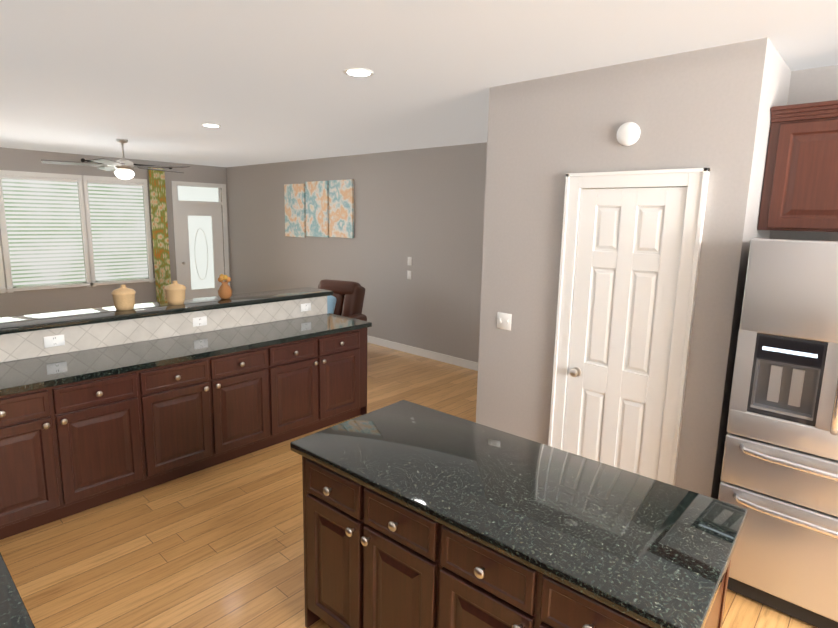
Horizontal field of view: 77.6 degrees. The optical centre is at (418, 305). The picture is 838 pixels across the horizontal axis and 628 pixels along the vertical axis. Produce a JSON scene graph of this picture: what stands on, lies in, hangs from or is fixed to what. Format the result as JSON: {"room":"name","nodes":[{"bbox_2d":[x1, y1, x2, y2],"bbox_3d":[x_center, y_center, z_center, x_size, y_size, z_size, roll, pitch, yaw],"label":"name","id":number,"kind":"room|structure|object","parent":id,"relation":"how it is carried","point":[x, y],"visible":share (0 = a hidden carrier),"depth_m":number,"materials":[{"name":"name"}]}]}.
{"room":"kitchen","nodes":[
{"label":"kitchen","id":0,"kind":"room"},
{"bbox_2d":[0,553,34,627],"bbox_3d":[-1.443,0.765,1.296,4.669,0.040,0.634,10,13,42],"label":"countertop","id":1,"kind":"structure","parent":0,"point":[13,612],"depth_m":1.31,"materials":[{"name":"black stone"}]},
{"bbox_2d":[0,147,230,317],"bbox_3d":[-5.817,-1.468,8.460,0.150,3.650,6.000,10,13,42],"label":"wall","id":2,"kind":"structure","parent":0,"point":[27,302],"depth_m":8.74,"materials":[{"name":"grey paint"}]},
{"bbox_2d":[0,243,7,292],"bbox_3d":[-6.724,-1.037,7.442,0.130,1.841,1.193,10,13,42],"label":"window","id":3,"kind":"structure","parent":2,"relation":"in","point":[3,289],"depth_m":7.93,"materials":[{"name":"white"}]},
{"bbox_2d":[0,170,93,292],"bbox_3d":[-5.936,-1.164,8.295,0.130,1.841,1.180,10,13,42],"label":"window","id":4,"kind":"structure","parent":2,"relation":"in","point":[41,223],"depth_m":8.26,"materials":[{"name":"white plastic"}]},
{"bbox_2d":[83,175,154,286],"bbox_3d":[-5.217,-1.280,9.074,0.130,1.841,1.050,10,13,42],"label":"window","id":5,"kind":"structure","parent":2,"relation":"in","point":[116,222],"depth_m":9.04,"materials":[{"name":"white plastic"}]},
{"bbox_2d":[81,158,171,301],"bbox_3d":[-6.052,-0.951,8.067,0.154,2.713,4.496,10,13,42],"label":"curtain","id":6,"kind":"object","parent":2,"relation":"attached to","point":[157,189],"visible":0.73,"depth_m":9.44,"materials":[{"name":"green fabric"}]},
{"bbox_2d":[171,181,229,298],"bbox_3d":[-4.243,-1.130,10.192,0.133,2.474,1.054,10,13,42],"label":"door","id":7,"kind":"structure","parent":2,"relation":"in","point":[198,239],"depth_m":10.18,"materials":[{"name":"white wood"}]},
{"bbox_2d":[0,287,332,362],"bbox_3d":[-1.954,0.554,4.452,0.420,1.162,2.760,10,13,42],"label":"wall","id":8,"kind":"structure","parent":0,"point":[22,337],"depth_m":4.00,"materials":[{"name":"beige tile"}]},
{"bbox_2d":[44,334,64,347],"bbox_3d":[-2.485,0.244,3.556,0.008,0.075,0.118,10,13,42],"label":"electrical outlet","id":9,"kind":"object","parent":8,"relation":"attached to","point":[55,340],"visible":1,"depth_m":3.55,"materials":[{"name":"white plastic"}]},
{"bbox_2d":[111,284,135,310],"bbox_3d":[-2.264,-0.065,4.002,0.162,0.193,0.162,10,13,42],"label":"pot","id":10,"kind":"object","parent":8,"relation":"on","point":[123,295],"visible":1,"depth_m":3.95,"materials":[{"name":"ceramic"}]},
{"bbox_2d":[164,281,185,304],"bbox_3d":[-2.001,-0.107,4.287,0.162,0.193,0.162,10,13,42],"label":"pot","id":11,"kind":"object","parent":8,"relation":"on","point":[175,292],"visible":1,"depth_m":4.24,"materials":[{"name":"ceramic"}]},
{"bbox_2d":[193,316,206,326],"bbox_3d":[-1.804,0.134,4.293,0.008,0.075,0.118,10,13,42],"label":"electrical outlet","id":12,"kind":"object","parent":8,"relation":"attached to","point":[199,321],"visible":1,"depth_m":4.29,"materials":[{"name":"white plastic"}]},
{"bbox_2d":[218,274,231,298],"bbox_3d":[-1.712,-0.165,4.598,0.120,0.216,0.118,10,13,42],"label":"vase","id":13,"kind":"object","parent":8,"relation":"on","point":[225,291],"visible":1,"depth_m":4.57,"materials":[{"name":"brown ceramic"}]},
{"bbox_2d":[301,303,310,311],"bbox_3d":[-1.097,0.020,5.058,0.008,0.075,0.118,10,13,42],"label":"electrical outlet","id":14,"kind":"object","parent":8,"relation":"attached to","point":[306,307],"visible":1,"depth_m":5.05,"materials":[{"name":"white plastic"}]},
{"bbox_2d":[226,142,486,361],"bbox_3d":[-0.975,-0.869,8.081,7.950,2.800,0.150,10,13,42],"label":"wall","id":15,"kind":"structure","parent":0,"point":[424,208],"depth_m":7.43,"materials":[{"name":"grey paint"}]},
{"bbox_2d":[284,184,305,237],"bbox_3d":[-2.114,-1.614,8.895,0.569,0.887,0.034,10,13,42],"label":"art","id":16,"kind":"object","parent":15,"relation":"attached to","point":[294,194],"depth_m":8.87},
{"bbox_2d":[305,181,327,236],"bbox_3d":[-1.655,-1.561,8.478,0.579,0.885,0.034,10,13,42],"label":"art","id":17,"kind":"object","parent":15,"relation":"attached to","point":[319,208],"depth_m":8.46},
{"bbox_2d":[328,179,353,237],"bbox_3d":[-1.204,-1.491,8.072,0.558,0.877,0.034,10,13,42],"label":"art","id":18,"kind":"object","parent":15,"relation":"attached to","point":[340,192],"depth_m":8.05},
{"bbox_2d":[407,270,410,278],"bbox_3d":[-0.138,-0.422,7.261,0.075,0.118,0.014,10,13,42],"label":"switch plate","id":19,"kind":"object","parent":15,"relation":"attached to","point":[408,274],"visible":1,"depth_m":7.26,"materials":[{"name":"white plastic"}]},
{"bbox_2d":[408,257,411,265],"bbox_3d":[-0.134,-0.611,7.229,0.075,0.118,0.014,10,13,42],"label":"switch plate","id":20,"kind":"object","parent":15,"relation":"attached to","point":[410,261],"visible":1,"depth_m":7.22,"materials":[{"name":"white plastic"}]},
{"bbox_2d":[367,335,477,370],"bbox_3d":[-1.003,0.478,8.196,7.800,0.105,0.014,10,13,42],"label":"baseboard","id":21,"kind":"structure","parent":15,"relation":"attached to","point":[468,364],"depth_m":7.20,"materials":[{"name":"white wood"}]},
{"bbox_2d":[0,342,816,627],"bbox_3d":[-2.238,1.087,5.053,17.700,0.100,11.000,10,13,42],"label":"floor","id":22,"kind":"structure","parent":0,"point":[221,545],"depth_m":2.99,"materials":[{"name":"brown wood"}]},
{"bbox_2d":[0,373,147,539],"bbox_3d":[-2.413,0.877,3.301,0.609,0.890,1.030,10,13,42],"label":"base cabinet","id":23,"kind":"object","parent":22,"relation":"on","point":[83,430],"depth_m":3.18,"materials":[{"name":"brown wood"}]},
{"bbox_2d":[0,313,371,396],"bbox_3d":[-1.696,0.306,3.978,0.623,0.040,3.040,10,13,42],"label":"countertop","id":24,"kind":"structure","parent":23,"relation":"on","point":[24,376],"depth_m":3.68,"materials":[{"name":"stone"}]},
{"bbox_2d":[140,345,271,488],"bbox_3d":[-1.741,0.769,4.027,0.609,0.890,0.960,10,13,42],"label":"base cabinet","id":25,"kind":"object","parent":22,"relation":"on","point":[199,415],"depth_m":3.80,"materials":[{"name":"brown wood"}]},
{"bbox_2d":[272,329,366,445],"bbox_3d":[-1.059,0.658,4.765,0.609,0.890,1.062,10,13,42],"label":"base cabinet","id":26,"kind":"object","parent":22,"relation":"on","point":[318,383],"depth_m":4.53,"materials":[{"name":"brown wood"}]},
{"bbox_2d":[318,279,366,320],"bbox_3d":[-1.301,0.215,6.965,1.058,1.020,1.222,6,11,25],"label":"recliner","id":27,"kind":"object","parent":22,"relation":"on","point":[346,299],"visible":0.25,"depth_m":7.11,"materials":[{"name":"brown leather"}]},
{"bbox_2d":[291,448,726,627],"bbox_3d":[0.273,1.134,2.120,1.589,0.890,0.785,10,13,42],"label":"kitchen island","id":28,"kind":"object","parent":22,"relation":"on","point":[370,562],"depth_m":1.95,"materials":[{"name":"brown wood"}]},
{"bbox_2d":[290,400,747,627],"bbox_3d":[0.293,0.674,2.054,1.644,0.040,0.811,10,13,42],"label":"island countertop","id":29,"kind":"structure","parent":28,"relation":"on","point":[635,550],"depth_m":1.80,"materials":[{"name":"black stone"}]},
{"bbox_2d":[718,238,837,627],"bbox_3d":[2.143,0.613,2.574,0.940,1.845,0.905,10,13,42],"label":"fridge","id":30,"kind":"object","parent":22,"relation":"on","point":[779,477],"visible":0.88,"depth_m":2.44,"materials":[{"name":"grey metal"}]},
{"bbox_2d":[0,0,837,166],"bbox_3d":[-0.188,-2.129,4.528,14.800,0.902,8.300,10,13,42],"label":"ceiling","id":31,"kind":"structure","parent":0,"point":[263,81],"depth_m":3.03,"materials":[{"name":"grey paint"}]},
{"bbox_2d":[41,139,189,179],"bbox_3d":[-3.802,-1.861,6.680,1.605,0.494,1.680,10,13,42],"label":"ceiling fan","id":32,"kind":"object","parent":31,"relation":"hanging from","point":[123,167],"visible":1,"depth_m":6.57,"materials":[{"name":"white metal"}]},
{"bbox_2d":[201,124,220,126],"bbox_3d":[-2.143,-1.853,5.377,0.194,0.006,0.194,10,13,42],"label":"recessed light","id":33,"kind":"object","parent":31,"relation":"in","point":[211,125],"visible":0.98,"depth_m":5.36,"materials":[{"name":"white"}]},
{"bbox_2d":[343,68,373,76],"bbox_3d":[-0.379,-1.460,3.274,0.194,0.006,0.194,10,13,42],"label":"recessed light","id":34,"kind":"object","parent":31,"relation":"in","point":[358,72],"visible":1,"depth_m":3.26,"materials":[{"name":"white"}]},
{"bbox_2d":[476,37,790,499],"bbox_3d":[1.830,-0.140,4.125,1.620,2.800,2.300,10,13,42],"label":"wall","id":35,"kind":"structure","parent":0,"point":[710,108],"depth_m":3.01,"materials":[{"name":"grey paint"}]},
{"bbox_2d":[497,312,511,330],"bbox_3d":[0.603,0.114,3.711,0.118,0.118,0.014,10,13,42],"label":"light switch","id":36,"kind":"object","parent":35,"relation":"attached to","point":[503,320],"visible":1,"depth_m":3.71,"materials":[{"name":"white plastic"}]},
{"bbox_2d":[616,122,639,145],"bbox_3d":[1.193,-0.982,2.985,0.132,0.132,0.037,10,13,42],"label":"smoke detector","id":37,"kind":"object","parent":35,"relation":"attached to","point":[628,134],"visible":1,"depth_m":2.97,"materials":[{"name":"white plastic"}]},
{"bbox_2d":[548,168,709,485],"bbox_3d":[1.183,0.316,3.157,0.797,2.196,0.082,10,13,42],"label":"pantry door","id":38,"kind":"structure","parent":35,"relation":"in","point":[629,264],"depth_m":3.11,"materials":[{"name":"white wood"}]},
{"bbox_2d":[769,65,837,240],"bbox_3d":[3.824,0.278,1.899,4.380,2.800,0.150,10,13,42],"label":"wall","id":39,"kind":"structure","parent":0,"point":[819,84],"depth_m":3.02,"materials":[{"name":"grey paint"}]},
{"bbox_2d":[757,100,837,231],"bbox_3d":[2.390,-0.692,2.645,1.020,0.644,0.476,10,13,42],"label":"upper cabinet","id":40,"kind":"object","parent":39,"relation":"attached to","point":[800,188],"visible":1,"depth_m":2.72,"materials":[{"name":"brown wood"}]}
]}

